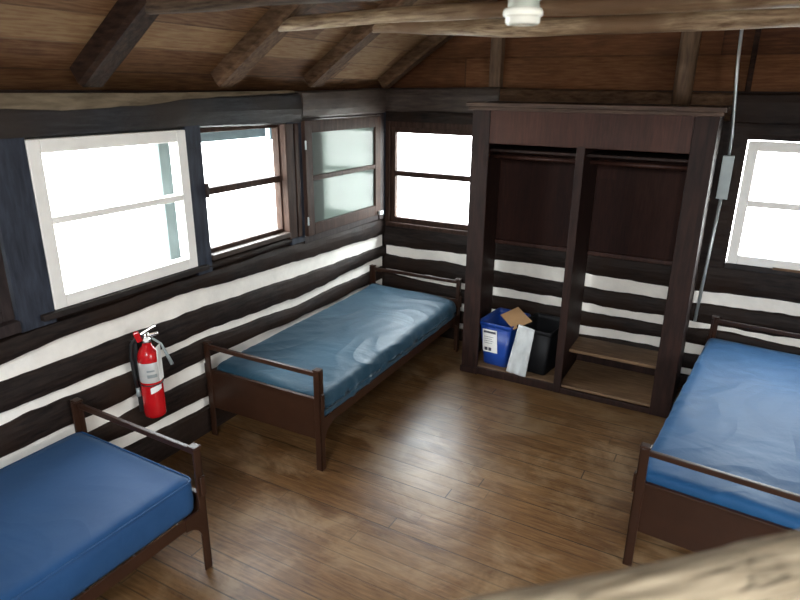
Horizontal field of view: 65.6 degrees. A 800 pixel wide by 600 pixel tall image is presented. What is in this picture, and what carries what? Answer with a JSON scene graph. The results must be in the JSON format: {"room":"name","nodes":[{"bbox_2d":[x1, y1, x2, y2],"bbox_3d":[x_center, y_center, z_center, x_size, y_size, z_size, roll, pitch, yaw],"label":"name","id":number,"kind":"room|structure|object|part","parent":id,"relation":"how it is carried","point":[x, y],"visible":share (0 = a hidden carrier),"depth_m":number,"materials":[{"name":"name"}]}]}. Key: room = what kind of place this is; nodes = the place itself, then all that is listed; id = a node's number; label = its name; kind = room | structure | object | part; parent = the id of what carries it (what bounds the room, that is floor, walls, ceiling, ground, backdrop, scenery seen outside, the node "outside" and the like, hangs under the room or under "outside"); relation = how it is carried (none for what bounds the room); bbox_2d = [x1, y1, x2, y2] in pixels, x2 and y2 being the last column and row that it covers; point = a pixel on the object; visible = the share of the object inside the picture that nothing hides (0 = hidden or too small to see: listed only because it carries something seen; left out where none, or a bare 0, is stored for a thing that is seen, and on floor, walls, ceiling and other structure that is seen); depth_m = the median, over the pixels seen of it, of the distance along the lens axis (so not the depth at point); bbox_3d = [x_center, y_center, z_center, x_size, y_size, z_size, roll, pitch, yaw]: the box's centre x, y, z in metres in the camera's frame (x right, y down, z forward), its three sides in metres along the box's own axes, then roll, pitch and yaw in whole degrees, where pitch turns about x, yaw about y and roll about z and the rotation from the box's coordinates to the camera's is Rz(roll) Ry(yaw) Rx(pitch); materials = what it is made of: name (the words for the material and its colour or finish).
{"room":"dormitory","nodes":[
{"label":"dormitory","id":0,"kind":"room"},
{"bbox_2d":[0,90,385,468],"bbox_3d":[-1.787,0.140,2.905,0.224,2.128,6.700,11,21,27],"label":"wall","id":1,"kind":"structure","parent":0,"point":[244,299],"depth_m":3.46,"materials":[{"name":"black wood"}]},
{"bbox_2d":[0,247,21,338],"bbox_3d":[-1.967,-0.138,2.352,0.120,0.830,0.862,11,21,27],"label":"window","id":2,"kind":"structure","parent":1,"relation":"in","point":[9,326],"depth_m":2.76,"materials":[{"name":"brown wood"}]},
{"bbox_3d":[-1.967,-0.164,2.343,0.040,0.775,0.862,11,21,27],"label":"frame","id":3,"kind":"part","parent":2,"relation":"part of","materials":[{"name":"brown wood"}]},
{"bbox_3d":[-1.972,0.229,2.476,0.120,0.055,0.860,11,21,27],"label":"sill","id":4,"kind":"part","parent":2,"relation":"part of","materials":[{"name":"brown wood"}]},
{"bbox_3d":[-1.715,-0.296,2.777,0.091,0.880,0.170,11,21,27],"label":"window post","id":5,"kind":"part","parent":1,"relation":"part of","materials":[{"name":"black wood"}]},
{"bbox_2d":[24,129,209,321],"bbox_3d":[-1.479,-0.443,3.229,0.195,0.817,1.040,11,21,27],"label":"window","id":6,"kind":"structure","parent":1,"relation":"in","point":[73,300],"depth_m":3.22,"materials":[{"name":"clear glass"},{"name":"white painted wood"}]},
{"bbox_3d":[-1.439,-0.476,3.198,0.062,0.034,0.773,11,21,27],"label":"sash rail","id":7,"kind":"part","parent":6,"relation":"part of","materials":[{"name":"white wood"}]},
{"bbox_3d":[-1.422,-0.059,3.324,0.055,0.030,1.040,11,21,27],"label":"sill","id":8,"kind":"part","parent":6,"relation":"part of","materials":[{"name":"wood"}]},
{"bbox_2d":[0,90,294,110],"bbox_3d":[-1.647,-0.850,2.643,0.081,0.090,3.750,11,21,27],"label":"trim","id":9,"kind":"structure","parent":1,"relation":"attached to","point":[30,101],"depth_m":2.93,"materials":[{"name":"brown wood"}]},
{"bbox_2d":[129,324,173,417],"bbox_3d":[-1.355,0.388,3.390,0.202,0.527,0.128,4,19,9],"label":"fire extinguisher","id":10,"kind":"object","parent":1,"relation":"attached to","point":[146,362],"visible":1,"depth_m":3.36,"materials":[{"name":"red metal"}]},
{"bbox_3d":[-1.350,0.160,3.320,0.080,0.050,0.022,-8,20,-23],"label":"squeeze lever","id":11,"kind":"part","parent":10,"relation":"part of","materials":[{"name":"metal"}]},
{"bbox_2d":[147,374,156,378],"bbox_3d":[-1.336,0.412,3.349,0.052,0.020,0.006,-10,22,-29],"label":"print","id":12,"kind":"object","parent":10,"relation":"attached to","point":[149,376],"depth_m":3.35,"materials":[{"name":"grey paper"}]},
{"bbox_3d":[-1.335,0.186,3.336,0.072,0.024,0.024,-8,20,-23],"label":"carry handle","id":13,"kind":"part","parent":10,"relation":"part of","materials":[{"name":"metal"}]},
{"bbox_3d":[-2.034,-0.573,2.048,0.112,0.202,5.435,11,21,27],"label":"wall plate","id":14,"kind":"part","parent":1,"relation":"part of","materials":[{"name":"black wood"}]},
{"bbox_3d":[-1.210,-0.585,3.642,0.091,0.880,0.115,11,21,27],"label":"window post","id":15,"kind":"part","parent":1,"relation":"part of","materials":[{"name":"black wood"}]},
{"bbox_2d":[200,128,271,141],"bbox_3d":[-1.112,-1.168,4.170,0.040,0.215,0.880,11,21,27],"label":"trim","id":16,"kind":"structure","parent":1,"relation":"attached to","point":[251,133],"depth_m":4.17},
{"bbox_2d":[200,123,302,259],"bbox_3d":[-0.969,-0.730,4.053,0.122,0.795,0.890,11,21,27],"label":"window","id":17,"kind":"structure","parent":1,"relation":"in","point":[285,177],"depth_m":4.24,"materials":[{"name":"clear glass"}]},
{"bbox_3d":[-1.020,-0.743,4.002,0.055,0.042,0.699,11,21,27],"label":"sash rail","id":18,"kind":"part","parent":17,"relation":"part of","materials":[{"name":"brown wood"}]},
{"bbox_3d":[-1.004,-0.369,4.115,0.122,0.034,0.750,11,21,27],"label":"sill","id":19,"kind":"part","parent":17,"relation":"part of","materials":[{"name":"wood"}]},
{"bbox_3d":[-0.766,-0.827,4.351,0.063,0.790,0.145,11,21,27],"label":"casing","id":20,"kind":"part","parent":17,"relation":"part of","materials":[{"name":"brown wood"}]},
{"bbox_3d":[-0.770,-0.838,4.397,0.091,0.880,0.155,11,21,27],"label":"window post","id":21,"kind":"part","parent":1,"relation":"part of","materials":[{"name":"brown wood"}]},
{"bbox_2d":[296,88,385,117],"bbox_3d":[-0.432,-1.520,4.755,0.112,0.202,1.135,11,21,27],"label":"trim","id":22,"kind":"structure","parent":1,"relation":"attached to","point":[319,103],"depth_m":4.67,"materials":[{"name":"brown wood"}]},
{"bbox_2d":[301,114,383,243],"bbox_3d":[-0.455,-0.999,4.928,0.175,0.890,1.140,11,21,27],"label":"window","id":23,"kind":"structure","parent":1,"relation":"in","point":[342,158],"depth_m":4.82,"materials":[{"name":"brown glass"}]},
{"bbox_3d":[-0.430,-1.165,4.816,0.004,0.302,0.870,11,21,27],"label":"pane","id":24,"kind":"part","parent":23,"relation":"part of","materials":[{"name":"clear glass"}]},
{"bbox_3d":[-0.433,-0.841,4.926,0.004,0.312,0.870,11,21,27],"label":"pane","id":25,"kind":"part","parent":23,"relation":"part of","materials":[{"name":"clear glass"}]},
{"bbox_3d":[-0.431,-1.006,4.870,0.037,0.035,0.870,11,21,27],"label":"sash rail","id":26,"kind":"part","parent":23,"relation":"part of","materials":[{"name":"brown wood"}]},
{"bbox_3d":[-0.172,-1.180,5.422,0.091,0.880,0.065,11,21,27],"label":"window post","id":27,"kind":"part","parent":1,"relation":"part of","materials":[{"name":"brown wood"}]},
{"bbox_2d":[0,0,470,90],"bbox_3d":[-0.632,-1.534,1.640,2.989,2.050,7.250,11,21,27],"label":"ceiling","id":28,"kind":"structure","parent":0,"point":[40,40],"depth_m":3.14,"materials":[{"name":"brown wood"}]},
{"bbox_2d":[70,0,158,86],"bbox_3d":[-0.267,-1.659,1.958,2.713,1.892,0.138,11,21,27],"label":"rafter","id":29,"kind":"object","parent":28,"relation":"attached to","point":[127,21],"visible":0.96,"depth_m":2.67,"materials":[{"name":"brown wood"}]},
{"bbox_2d":[145,0,381,14],"bbox_3d":[0.767,-0.908,1.617,4.882,0.144,0.144,11,21,27],"label":"log","id":30,"kind":"object","parent":29,"relation":"attached to","point":[152,7],"visible":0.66,"depth_m":2.37,"materials":[{"name":"brown wood"}]},
{"bbox_2d":[211,3,317,86],"bbox_3d":[0.156,-1.906,2.682,2.711,1.883,0.160,11,21,27],"label":"rafter","id":31,"kind":"object","parent":28,"relation":"attached to","point":[264,35],"visible":0.85,"depth_m":3.35,"materials":[{"name":"brown wood"}]},
{"bbox_2d":[278,0,799,31],"bbox_3d":[1.174,-1.118,2.323,4.881,0.091,0.080,11,21,27],"label":"log","id":32,"kind":"object","parent":31,"relation":"attached to","point":[465,10],"visible":0.77,"depth_m":2.67,"materials":[{"name":"brown wood"}]},
{"bbox_2d":[503,0,542,25],"bbox_3d":[0.370,-0.888,1.856,0.120,0.123,0.120,11,21,27],"label":"holder","id":33,"kind":"object","parent":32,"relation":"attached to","point":[518,12],"visible":1,"depth_m":1.82,"materials":[{"name":"white ceramic"}]},
{"bbox_2d":[303,0,417,86],"bbox_3d":[0.569,-2.146,3.393,2.708,1.879,0.164,11,21,27],"label":"rafter","id":34,"kind":"object","parent":28,"relation":"attached to","point":[359,37],"visible":0.78,"depth_m":4.04,"materials":[{"name":"brown wood"}]},
{"bbox_2d":[372,7,799,37],"bbox_3d":[1.621,-1.378,3.000,4.801,0.146,0.111,11,21,27],"label":"log","id":35,"kind":"object","parent":34,"relation":"attached to","point":[777,17],"visible":0.7,"depth_m":3.23,"materials":[{"name":"brown wood"}]},
{"bbox_2d":[378,0,497,87],"bbox_3d":[1.041,-2.413,4.197,2.713,1.882,0.135,11,21,27],"label":"rafter","id":36,"kind":"object","parent":28,"relation":"attached to","point":[426,47],"visible":0.65,"depth_m":4.85,"materials":[{"name":"brown wood"}]},
{"bbox_2d":[72,336,695,599],"bbox_3d":[0.617,1.631,1.940,5.440,0.080,6.640,11,21,27],"label":"floor","id":37,"kind":"structure","parent":0,"point":[442,481],"depth_m":3.40,"materials":[{"name":"brown wood"}]},
{"bbox_2d":[70,397,212,599],"bbox_3d":[-1.751,1.144,2.166,0.884,0.647,2.043,11,21,28],"label":"bed","id":38,"kind":"object","parent":37,"relation":"on","point":[198,518],"visible":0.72,"depth_m":2.74,"materials":[{"name":"brown wood"}]},
{"bbox_3d":[-1.610,0.807,3.180,0.042,0.635,0.040,11,21,28],"label":"post","id":39,"kind":"part","parent":38,"relation":"part of","materials":[{"name":"brown wood"}]},
{"bbox_2d":[0,432,193,599],"bbox_3d":[-1.746,1.071,2.154,0.821,0.193,1.965,11,21,28],"label":"mattress","id":40,"kind":"object","parent":38,"relation":"on","point":[74,509],"visible":1,"depth_m":2.54,"materials":[{"name":"blue fabric"}]},
{"bbox_3d":[-1.248,0.592,2.900,0.800,0.028,0.020,11,21,28],"label":"rail","id":41,"kind":"part","parent":38,"relation":"part of","materials":[{"name":"brown wood"}]},
{"bbox_3d":[-1.396,1.231,1.981,0.032,0.060,1.975,11,21,28],"label":"rail","id":42,"kind":"part","parent":38,"relation":"part of","materials":[{"name":"brown wood"}]},
{"bbox_3d":[-1.251,0.888,3.001,0.800,0.204,0.020,11,21,28],"label":"panel","id":43,"kind":"part","parent":38,"relation":"part of","materials":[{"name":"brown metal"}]},
{"bbox_3d":[-0.900,0.945,2.798,0.042,0.635,0.040,11,21,28],"label":"post","id":44,"kind":"part","parent":38,"relation":"part of","materials":[{"name":"brown wood"}]},
{"bbox_3d":[-0.874,0.823,2.746,0.012,0.100,0.028,11,21,28],"label":"hook plate","id":45,"kind":"part","parent":38,"relation":"part of","materials":[{"name":"brown metal"}]},
{"bbox_2d":[202,264,461,471],"bbox_3d":[-0.352,0.344,4.561,0.884,0.647,2.043,10,21,26],"label":"bed","id":46,"kind":"object","parent":37,"relation":"on","point":[303,414],"visible":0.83,"depth_m":3.73,"materials":[{"name":"brown wood"}]},
{"bbox_3d":[-1.181,0.564,3.908,0.042,0.635,0.040,10,21,26],"label":"post","id":47,"kind":"part","parent":46,"relation":"part of","materials":[{"name":"brown wood"}]},
{"bbox_3d":[-0.821,0.350,3.625,0.800,0.028,0.020,10,21,26],"label":"rail","id":48,"kind":"part","parent":46,"relation":"part of","materials":[{"name":"brown wood"}]},
{"bbox_3d":[-0.823,0.617,3.716,0.800,0.266,0.020,10,21,26],"label":"panel","id":49,"kind":"part","parent":46,"relation":"part of","materials":[{"name":"brown wood"}]},
{"bbox_3d":[-0.459,0.695,3.547,0.042,0.635,0.040,10,21,26],"label":"post","id":50,"kind":"part","parent":46,"relation":"part of","materials":[{"name":"brown wood"}]},
{"bbox_3d":[-0.435,0.575,3.489,0.012,0.100,0.028,10,21,26],"label":"hook plate","id":51,"kind":"part","parent":46,"relation":"part of","materials":[{"name":"brown wood"}]},
{"bbox_2d":[217,283,455,416],"bbox_3d":[-0.342,0.271,4.534,0.851,0.212,1.969,10,21,26],"label":"mattress","id":52,"kind":"object","parent":46,"relation":"on","point":[354,340],"visible":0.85,"depth_m":4.26,"materials":[{"name":"teal fabric"}]},
{"bbox_3d":[-0.245,0.004,5.578,0.042,0.635,0.040,10,21,26],"label":"post","id":53,"kind":"part","parent":46,"relation":"part of","materials":[{"name":"brown wood"}]},
{"bbox_3d":[0.010,0.427,4.386,0.032,0.060,1.975,10,21,26],"label":"rail","id":54,"kind":"part","parent":46,"relation":"part of","materials":[{"name":"brown wood"}]},
{"bbox_3d":[0.123,-0.214,5.309,0.800,0.028,0.020,10,21,26],"label":"rail","id":55,"kind":"part","parent":46,"relation":"part of","materials":[{"name":"brown wood"}]},
{"bbox_3d":[0.120,0.053,5.399,0.800,0.266,0.020,10,21,26],"label":"panel","id":56,"kind":"part","parent":46,"relation":"part of","materials":[{"name":"brown wood"}]},
{"bbox_3d":[0.478,0.135,5.217,0.042,0.635,0.040,10,21,26],"label":"post","id":57,"kind":"part","parent":46,"relation":"part of","materials":[{"name":"brown wood"}]},
{"bbox_2d":[460,101,731,417],"bbox_3d":[1.300,-0.350,4.490,1.618,2.040,0.608,11,21,27],"label":"wardrobe","id":58,"kind":"object","parent":37,"relation":"on","point":[634,182],"visible":0.98,"depth_m":4.42,"materials":[{"name":"brown wood"}]},
{"bbox_3d":[0.652,-0.458,4.849,0.022,2.000,0.509,11,21,27],"label":"panel","id":59,"kind":"part","parent":58,"relation":"part of","materials":[{"name":"brown wood"}]},
{"bbox_2d":[480,308,530,366],"bbox_3d":[0.827,0.306,4.954,0.289,0.360,0.384,13,22,32],"label":"recycling bin","id":60,"kind":"object","parent":58,"relation":"on","point":[498,337],"visible":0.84,"depth_m":4.83,"materials":[{"name":"blue plastic"}]},
{"bbox_2d":[501,307,531,329],"bbox_3d":[0.893,0.140,4.778,0.153,0.107,0.207,-7,20,-22],"label":"cardboard piece","id":61,"kind":"object","parent":60,"relation":"on","point":[514,317],"visible":0.96,"depth_m":4.78,"materials":[{"name":"brown cardboard"}]},
{"bbox_2d":[506,325,534,376],"bbox_3d":[0.905,0.384,4.683,0.192,0.406,0.042,9,21,24],"label":"board","id":62,"kind":"object","parent":58,"relation":"in","point":[520,352],"visible":1,"depth_m":4.68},
{"bbox_3d":[1.092,-0.425,4.889,0.723,0.030,0.035,11,21,27],"label":"rail","id":63,"kind":"part","parent":58,"relation":"part of","materials":[{"name":"brown wood"}]},
{"bbox_3d":[0.979,-1.014,4.459,0.723,0.027,0.028,11,21,27],"label":"hanging rod","id":64,"kind":"part","parent":58,"relation":"part of","materials":[{"name":"brown wood"}]},
{"bbox_2d":[489,145,576,155],"bbox_3d":[1.011,-1.084,4.494,0.723,0.020,0.367,11,21,27],"label":"shelf","id":65,"kind":"object","parent":58,"relation":"attached to","point":[546,150],"depth_m":4.45,"materials":[{"name":"brown wood"}]},
{"bbox_3d":[1.102,-0.922,4.727,0.723,1.015,0.018,11,21,27],"label":"panel","id":66,"kind":"part","parent":58,"relation":"part of","materials":[{"name":"brown wood"}]},
{"bbox_2d":[517,313,559,374],"bbox_3d":[1.101,0.349,4.820,0.289,0.370,0.384,14,23,33],"label":"waste bin","id":67,"kind":"object","parent":58,"relation":"on","point":[542,358],"visible":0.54,"depth_m":4.72,"materials":[{"name":"black plastic"}]},
{"bbox_3d":[1.303,-0.355,4.504,0.020,1.940,0.509,11,21,27],"label":"divider panel","id":68,"kind":"part","parent":58,"relation":"part of","materials":[{"name":"brown wood"}]},
{"bbox_3d":[1.188,-1.098,4.002,1.284,0.232,0.020,11,21,27],"label":"header panel","id":69,"kind":"part","parent":58,"relation":"part of","materials":[{"name":"brown wood"}]},
{"bbox_3d":[1.310,-1.291,4.169,1.618,0.052,0.608,11,21,27],"label":"cornice","id":70,"kind":"part","parent":58,"relation":"part of","materials":[{"name":"brown wood"}]},
{"bbox_2d":[569,336,657,368],"bbox_3d":[1.683,0.403,4.664,0.746,0.025,0.295,11,21,27],"label":"shelf","id":71,"kind":"object","parent":58,"relation":"attached to","point":[632,355],"depth_m":4.67,"materials":[{"name":"brown wood"}]},
{"bbox_3d":[1.753,-0.300,4.545,0.748,0.030,0.035,11,21,27],"label":"rail","id":72,"kind":"part","parent":58,"relation":"part of","materials":[{"name":"brown wood"}]},
{"bbox_2d":[587,150,688,162],"bbox_3d":[1.672,-0.959,4.150,0.748,0.020,0.367,11,21,27],"label":"shelf","id":73,"kind":"object","parent":58,"relation":"attached to","point":[613,154],"depth_m":4.12,"materials":[{"name":"brown wood"}]},
{"bbox_3d":[1.640,-0.889,4.115,0.748,0.027,0.028,11,21,27],"label":"hanging rod","id":74,"kind":"part","parent":58,"relation":"part of","materials":[{"name":"brown wood"}]},
{"bbox_3d":[1.763,-0.797,4.383,0.748,1.015,0.018,11,21,27],"label":"panel","id":75,"kind":"part","parent":58,"relation":"part of","materials":[{"name":"brown wood"}]},
{"bbox_3d":[1.976,-0.209,4.160,0.022,2.000,0.509,11,21,27],"label":"panel","id":76,"kind":"part","parent":58,"relation":"part of","materials":[{"name":"brown wood"}]},
{"bbox_2d":[622,315,799,566],"bbox_3d":[1.980,0.759,3.418,0.884,0.647,2.043,13,22,32],"label":"bed","id":77,"kind":"object","parent":37,"relation":"on","point":[691,523],"visible":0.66,"depth_m":2.72,"materials":[{"name":"brown wood"}]},
{"bbox_3d":[1.062,0.821,2.815,0.012,0.100,0.028,13,22,32],"label":"hook plate","id":78,"kind":"part","parent":77,"relation":"part of","materials":[{"name":"brown metal"}]},
{"bbox_3d":[1.085,0.950,2.846,0.042,0.635,0.040,13,22,32],"label":"post","id":79,"kind":"part","parent":77,"relation":"part of","materials":[{"name":"brown wood"}]},
{"bbox_3d":[2.193,0.425,4.421,0.042,0.635,0.040,13,22,32],"label":"post","id":80,"kind":"part","parent":77,"relation":"part of","materials":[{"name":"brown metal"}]},
{"bbox_3d":[1.421,1.014,2.621,0.800,0.266,0.020,13,22,32],"label":"panel","id":81,"kind":"part","parent":77,"relation":"part of","materials":[{"name":"brown wood"}]},
{"bbox_2d":[646,338,799,529],"bbox_3d":[1.976,0.680,3.399,0.867,0.207,1.973,13,22,32],"label":"mattress","id":82,"kind":"object","parent":77,"relation":"on","point":[737,410],"visible":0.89,"depth_m":3.14,"materials":[{"name":"blue fabric"}]},
{"bbox_3d":[1.424,0.747,2.530,0.800,0.028,0.020,13,22,32],"label":"rail","id":83,"kind":"part","parent":77,"relation":"part of","materials":[{"name":"brown wood"}]},
{"bbox_3d":[2.541,0.218,4.117,0.800,0.028,0.020,13,22,32],"label":"rail","id":84,"kind":"part","parent":77,"relation":"part of","materials":[{"name":"brown wood"}]},
{"bbox_2d":[380,87,799,387],"bbox_3d":[2.272,-0.343,4.403,5.800,2.158,0.214,11,21,27],"label":"wall","id":85,"kind":"structure","parent":0,"point":[624,302],"depth_m":4.72,"materials":[{"name":"black wood"}]},
{"bbox_2d":[385,121,471,235],"bbox_3d":[0.296,-1.029,5.242,0.928,0.900,0.094,11,21,27],"label":"window","id":86,"kind":"structure","parent":85,"relation":"in","point":[393,128],"depth_m":5.31,"materials":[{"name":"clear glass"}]},
{"bbox_3d":[0.299,-0.621,5.377,0.910,0.036,0.094,11,21,27],"label":"sill","id":87,"kind":"part","parent":86,"relation":"part of","materials":[{"name":"brown wood"}]},
{"bbox_3d":[0.282,-1.051,5.259,0.715,0.046,0.048,11,21,27],"label":"sash rail","id":88,"kind":"part","parent":86,"relation":"part of","materials":[{"name":"brown wood"}]},
{"bbox_2d":[385,87,500,113],"bbox_3d":[0.332,-1.620,5.024,1.020,0.204,0.110,11,21,27],"label":"trim","id":89,"kind":"structure","parent":85,"relation":"attached to","point":[440,100],"depth_m":4.99,"materials":[{"name":"brown wood"}]},
{"bbox_2d":[499,87,733,120],"bbox_3d":[1.485,-1.408,4.439,1.600,0.199,0.110,11,21,27],"label":"trim","id":90,"kind":"structure","parent":85,"relation":"attached to","point":[506,94],"depth_m":4.38,"materials":[{"name":"brown wood"}]},
{"bbox_2d":[693,29,743,321],"bbox_3d":[2.132,-0.797,4.146,0.075,2.026,0.058,-9,21,-26],"label":"conduit","id":91,"kind":"object","parent":85,"relation":"attached to","point":[741,31],"visible":0.86,"depth_m":4.18,"materials":[{"name":"metal"}]},
{"bbox_2d":[716,155,734,199],"bbox_3d":[2.167,-0.818,4.133,0.069,0.283,0.092,11,21,27],"label":"switch box","id":92,"kind":"object","parent":91,"relation":"attached to","point":[727,161],"visible":0.99,"depth_m":4.09,"materials":[{"name":"grey metal"}]},
{"bbox_2d":[724,141,799,277],"bbox_3d":[2.684,-0.560,3.996,0.938,0.860,0.090,11,21,27],"label":"window","id":93,"kind":"structure","parent":85,"relation":"in","point":[760,264],"depth_m":4.14,"materials":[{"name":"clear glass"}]},
{"bbox_3d":[2.683,-0.172,4.134,0.938,0.038,0.076,11,21,27],"label":"sill","id":94,"kind":"part","parent":93,"relation":"part of","materials":[{"name":"black wood"}]},
{"bbox_3d":[2.679,-0.588,3.991,0.779,0.042,0.057,11,21,27],"label":"sash rail","id":95,"kind":"part","parent":93,"relation":"part of","materials":[{"name":"white wood"}]},
{"bbox_2d":[730,93,799,125],"bbox_3d":[3.394,-1.031,3.435,2.780,0.199,0.111,11,21,27],"label":"trim","id":96,"kind":"structure","parent":85,"relation":"attached to","point":[751,108],"depth_m":3.94,"materials":[{"name":"brown wood"}]},
{"bbox_2d":[382,0,799,91],"bbox_3d":[2.288,-2.221,3.756,5.600,2.076,0.030,11,21,27],"label":"ceiling","id":97,"kind":"structure","parent":0,"point":[642,61],"depth_m":4.37,"materials":[{"name":"brown wood"}]},
{"bbox_2d":[489,37,504,86],"bbox_3d":[0.741,-1.916,4.701,0.092,0.617,0.070,11,21,27],"label":"stud","id":98,"kind":"object","parent":97,"relation":"attached to","point":[497,51],"visible":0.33,"depth_m":4.71,"materials":[{"name":"brown wood"}]},
{"bbox_2d":[671,31,701,104],"bbox_3d":[1.870,-2.005,3.868,0.127,1.503,0.123,11,21,27],"label":"stud","id":99,"kind":"object","parent":97,"relation":"attached to","point":[690,41],"visible":0.72,"depth_m":4.00,"materials":[{"name":"brown wood"}]},
{"bbox_2d":[745,28,761,91],"bbox_3d":[2.255,-2.189,3.726,0.032,1.784,0.070,11,21,27],"label":"stud","id":100,"kind":"object","parent":97,"relation":"attached to","point":[757,31],"visible":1,"depth_m":3.92,"materials":[{"name":"brown wood"}]},
{"bbox_2d":[463,529,799,599],"bbox_3d":[0.414,1.065,1.000,1.568,1.595,0.145,-5,20,-15],"label":"log beam","id":101,"kind":"structure","parent":0,"point":[767,567],"depth_m":0.72,"materials":[{"name":"beige wood"}]},
{"label":"outside","id":102,"kind":"structure","parent":0,"visible":0},
{"bbox_2d":[41,137,799,289],"bbox_3d":[-0.153,0.848,6.105,50.000,0.100,50.000,11,21,27],"label":"sky","id":103,"kind":"structure","parent":102,"point":[94,249],"depth_m":15.98,"materials":[{"name":"white"}]}
]}

